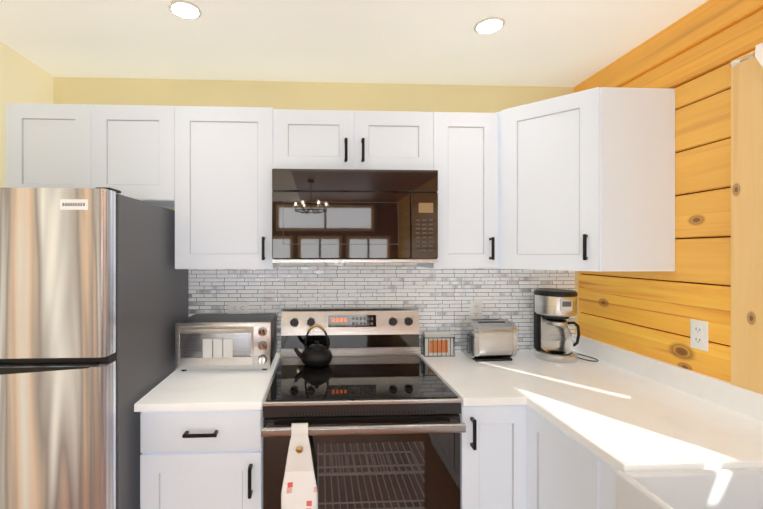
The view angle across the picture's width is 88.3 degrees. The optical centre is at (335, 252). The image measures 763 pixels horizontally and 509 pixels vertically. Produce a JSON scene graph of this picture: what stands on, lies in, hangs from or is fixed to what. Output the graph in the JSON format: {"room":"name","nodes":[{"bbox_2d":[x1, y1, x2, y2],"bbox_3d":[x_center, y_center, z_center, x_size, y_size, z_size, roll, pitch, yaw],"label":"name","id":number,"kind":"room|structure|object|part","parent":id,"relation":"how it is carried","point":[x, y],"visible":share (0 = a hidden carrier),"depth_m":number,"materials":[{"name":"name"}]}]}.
{"room":"kitchen","nodes":[
{"label":"kitchen","id":0,"kind":"room"},
{"bbox_2d":[0,41,53,187],"bbox_3d":[-1.461,0.262,-0.827,0.150,2.420,5.860,0,0,-3],"label":"wall","id":1,"kind":"structure","parent":0,"point":[23,79],"depth_m":1.84,"materials":[{"name":"yellow paint"}]},
{"bbox_2d":[54,77,580,357],"bbox_3d":[-0.069,0.260,2.245,3.514,2.420,0.150,0,0,-3],"label":"wall","id":2,"kind":"structure","parent":0,"point":[319,95],"depth_m":2.17,"materials":[{"name":"yellow paint"}]},
{"bbox_2d":[6,103,174,207],"bbox_3d":[-1.134,-0.466,1.957,0.753,0.441,0.324,0,0,-3],"label":"upper cabinet","id":3,"kind":"object","parent":2,"relation":"attached to","point":[127,150],"visible":0.75,"depth_m":1.80,"materials":[{"name":"white wood"}]},
{"bbox_2d":[175,106,279,268],"bbox_3d":[-0.529,-0.305,1.968,0.453,0.762,0.357,0,0,-3],"label":"upper cabinet","id":4,"kind":"object","parent":2,"relation":"attached to","point":[223,183],"visible":0.96,"depth_m":1.83,"materials":[{"name":"white wood"}]},
{"bbox_2d":[273,109,432,169],"bbox_3d":[0.080,-0.532,1.996,0.763,0.292,0.357,0,0,-3],"label":"upper cabinet","id":5,"kind":"object","parent":2,"relation":"attached to","point":[351,139],"visible":0.94,"depth_m":1.85,"materials":[{"name":"white wood"}]},
{"bbox_2d":[272,169,437,262],"bbox_3d":[0.083,-0.168,1.975,0.761,0.428,0.395,0,0,-3],"label":"over-the-range microwave","id":6,"kind":"object","parent":5,"relation":"attached to","point":[350,216],"visible":1,"depth_m":1.78,"materials":[{"name":"black glass"}]},
{"bbox_2d":[188,263,574,353],"bbox_3d":[0.253,0.301,2.179,2.226,0.508,0.008,0,0,-3],"label":"tile backsplash","id":7,"kind":"structure","parent":2,"relation":"attached to","point":[440,299],"depth_m":2.18,"materials":[{"name":"tile"}]},
{"bbox_2d":[228,302,248,313],"bbox_3d":[-0.532,0.302,2.134,0.114,0.070,0.009,0,0,-3],"label":"electrical outlet","id":8,"kind":"object","parent":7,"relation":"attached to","point":[238,307],"visible":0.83,"depth_m":2.13,"materials":[{"name":"white plastic"}]},
{"bbox_2d":[470,300,481,319],"bbox_3d":[0.789,0.323,2.195,0.070,0.114,0.009,0,0,-3],"label":"electrical outlet","id":9,"kind":"object","parent":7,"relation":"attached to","point":[475,309],"visible":0.85,"depth_m":2.19,"materials":[{"name":"white plastic"}]},
{"bbox_2d":[417,112,497,268],"bbox_3d":[0.621,-0.301,2.021,0.315,0.754,0.357,0,0,-3],"label":"upper cabinet","id":10,"kind":"object","parent":2,"relation":"attached to","point":[465,154],"visible":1,"depth_m":1.88,"materials":[{"name":"white wood"}]},
{"bbox_2d":[496,87,674,270],"bbox_3d":[1.094,-0.305,1.913,0.617,0.762,0.615,0,0,-3],"label":"upper cabinet","id":11,"kind":"object","parent":2,"relation":"attached to","point":[586,180],"visible":1,"depth_m":1.63,"materials":[{"name":"white wood"}]},
{"bbox_2d":[0,0,707,86],"bbox_3d":[0.069,-1.008,-0.758,3.514,0.120,6.460,0,0,-3],"label":"ceiling","id":12,"kind":"structure","parent":0,"point":[557,43],"depth_m":1.73,"materials":[{"name":"paint"}]},
{"bbox_2d":[168,0,201,18],"bbox_3d":[-0.586,-0.946,1.520,0.122,0.006,0.122,0,0,-3],"label":"recessed light","id":13,"kind":"object","parent":12,"relation":"in","point":[185,9],"visible":1,"depth_m":1.51,"materials":[{"name":"white plastic"}]},
{"bbox_2d":[474,17,504,33],"bbox_3d":[0.640,-0.946,1.626,0.122,0.006,0.122,0,0,-3],"label":"recessed light","id":14,"kind":"object","parent":12,"relation":"in","point":[488,25],"visible":1,"depth_m":1.62,"materials":[{"name":"white plastic"}]},
{"bbox_2d":[579,62,730,382],"bbox_3d":[1.610,0.262,-0.686,0.170,2.420,5.860,0,0,-3],"label":"wall","id":15,"kind":"structure","parent":0,"point":[673,307],"depth_m":1.56,"materials":[{"name":"brown wood"}]},
{"bbox_2d":[574,0,762,92],"bbox_3d":[1.520,-0.821,-0.692,0.050,0.251,5.858,0,0,-3],"label":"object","id":16,"kind":"structure","parent":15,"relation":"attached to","point":[706,37],"depth_m":1.54,"materials":[{"name":"brown wood"}]},
{"bbox_2d":[690,319,707,351],"bbox_3d":[1.418,0.320,1.523,0.009,0.114,0.070,0,0,-3],"label":"outlet","id":17,"kind":"object","parent":15,"relation":"attached to","point":[699,334],"visible":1,"depth_m":1.52,"materials":[{"name":"white plastic"}]},
{"bbox_2d":[731,50,762,394],"bbox_3d":[1.547,-0.084,0.432,0.192,1.200,1.930,0,0,-3],"label":"window trim","id":18,"kind":"structure","parent":15,"relation":"in","point":[747,224],"depth_m":1.33,"materials":[{"name":"brown wood"}]},
{"bbox_2d":[730,43,762,66],"bbox_3d":[1.408,-0.161,0.424,0.086,1.010,1.836,0,0,-3],"label":"curtain rod","id":19,"kind":"object","parent":18,"relation":"attached to","point":[757,54],"visible":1,"depth_m":1.25,"materials":[{"name":"silver metal"}]},
{"bbox_3d":[0.069,1.532,-0.755,3.514,0.120,6.460,0,0,-3],"label":"floor","id":20,"kind":"structure","parent":0,"visible":0},
{"bbox_2d":[0,187,187,508],"bbox_3d":[-1.132,0.624,1.675,0.714,1.692,0.832,0,0,-3],"label":"fridge","id":21,"kind":"object","parent":20,"relation":"on","point":[93,296],"visible":0.98,"depth_m":1.27,"materials":[{"name":"grey metal"}]},
{"bbox_2d":[140,406,263,508],"bbox_3d":[-0.521,1.028,1.785,0.453,0.884,0.705,0,0,-3],"label":"base cabinet","id":22,"kind":"object","parent":20,"relation":"on","point":[201,459],"visible":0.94,"depth_m":1.47,"materials":[{"name":"white wood"}]},
{"bbox_2d":[134,354,279,411],"bbox_3d":[-0.526,0.571,1.796,0.466,0.030,0.702,0,0,-3],"label":"countertop","id":23,"kind":"structure","parent":22,"relation":"on","point":[211,389],"depth_m":1.57,"materials":[{"name":"stone"}]},
{"bbox_2d":[175,313,276,370],"bbox_3d":[-0.531,0.440,1.943,0.442,0.230,0.321,0,0,-3],"label":"toaster oven","id":24,"kind":"object","parent":23,"relation":"on","point":[225,341],"visible":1,"depth_m":1.81,"materials":[{"name":"silver metal"}]},
{"bbox_2d":[261,307,465,508],"bbox_3d":[0.090,0.875,1.795,0.760,1.150,0.735,0,0,-3],"label":"stove","id":25,"kind":"object","parent":20,"relation":"on","point":[375,404],"visible":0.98,"depth_m":1.50,"materials":[{"name":"silver metal"}]},
{"bbox_2d":[281,423,317,508],"bbox_3d":[-0.131,0.867,1.419,0.130,0.486,0.065,0,0,-3],"label":"towel","id":26,"kind":"object","parent":25,"relation":"hanging from","point":[299,489],"visible":1,"depth_m":1.39,"materials":[{"name":"white fabric"}]},
{"bbox_2d":[294,324,331,366],"bbox_3d":[-0.112,0.454,1.938,0.191,0.198,0.156,0,0,-3],"label":"kettle","id":27,"kind":"object","parent":25,"relation":"on","point":[316,354],"visible":1,"depth_m":1.90,"materials":[{"name":"black metal"}]},
{"bbox_2d":[459,404,527,508],"bbox_3d":[0.928,1.028,1.852,0.911,0.884,0.705,0,0,-3],"label":"base cabinet","id":28,"kind":"object","parent":20,"relation":"on","point":[493,457],"visible":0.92,"depth_m":1.52,"materials":[{"name":"white wood"}]},
{"bbox_2d":[419,335,762,471],"bbox_3d":[0.988,0.528,0.787,0.933,0.118,2.858,0,0,-3],"label":"countertop","id":29,"kind":"structure","parent":28,"relation":"on","point":[618,408],"depth_m":1.43,"materials":[{"name":"stone"}]},
{"bbox_2d":[421,331,454,356],"bbox_3d":[0.555,0.492,2.122,0.168,0.125,0.069,0,0,-3],"label":"basket","id":30,"kind":"object","parent":29,"relation":"on","point":[437,343],"visible":1,"depth_m":2.10,"materials":[{"name":"black metal"}]},
{"bbox_2d":[461,319,516,361],"bbox_3d":[0.815,0.455,2.068,0.252,0.199,0.185,0,0,-3],"label":"toaster","id":31,"kind":"object","parent":29,"relation":"on","point":[484,340],"visible":1,"depth_m":1.99,"materials":[{"name":"silver metal"}]},
{"bbox_2d":[534,289,598,362],"bbox_3d":[1.205,0.375,2.087,0.291,0.361,0.250,0,0,-3],"label":"coffee maker","id":32,"kind":"object","parent":29,"relation":"on","point":[554,309],"visible":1,"depth_m":2.00,"materials":[{"name":"silver metal"}]},
{"bbox_3d":[1.299,0.495,2.100,0.104,0.120,0.232,0,0,-3],"label":"power cord","id":33,"kind":"part","parent":32,"relation":"part of","materials":[{"name":"black plastic"}]},
{"bbox_2d":[616,468,762,508],"bbox_3d":[1.060,0.708,0.634,0.617,0.277,0.803,0,0,-3],"label":"sink","id":34,"kind":"object","parent":29,"relation":"in","point":[740,488],"visible":0.98,"depth_m":1.01,"materials":[{"name":"white ceramic"}]},
{"bbox_2d":[527,406,616,508],"bbox_3d":[1.083,1.028,1.300,0.653,0.884,0.517,0,0,-3],"label":"base cabinet","id":35,"kind":"object","parent":20,"relation":"on","point":[565,470],"visible":0.4,"depth_m":1.31,"materials":[{"name":"white wood"}]}
]}

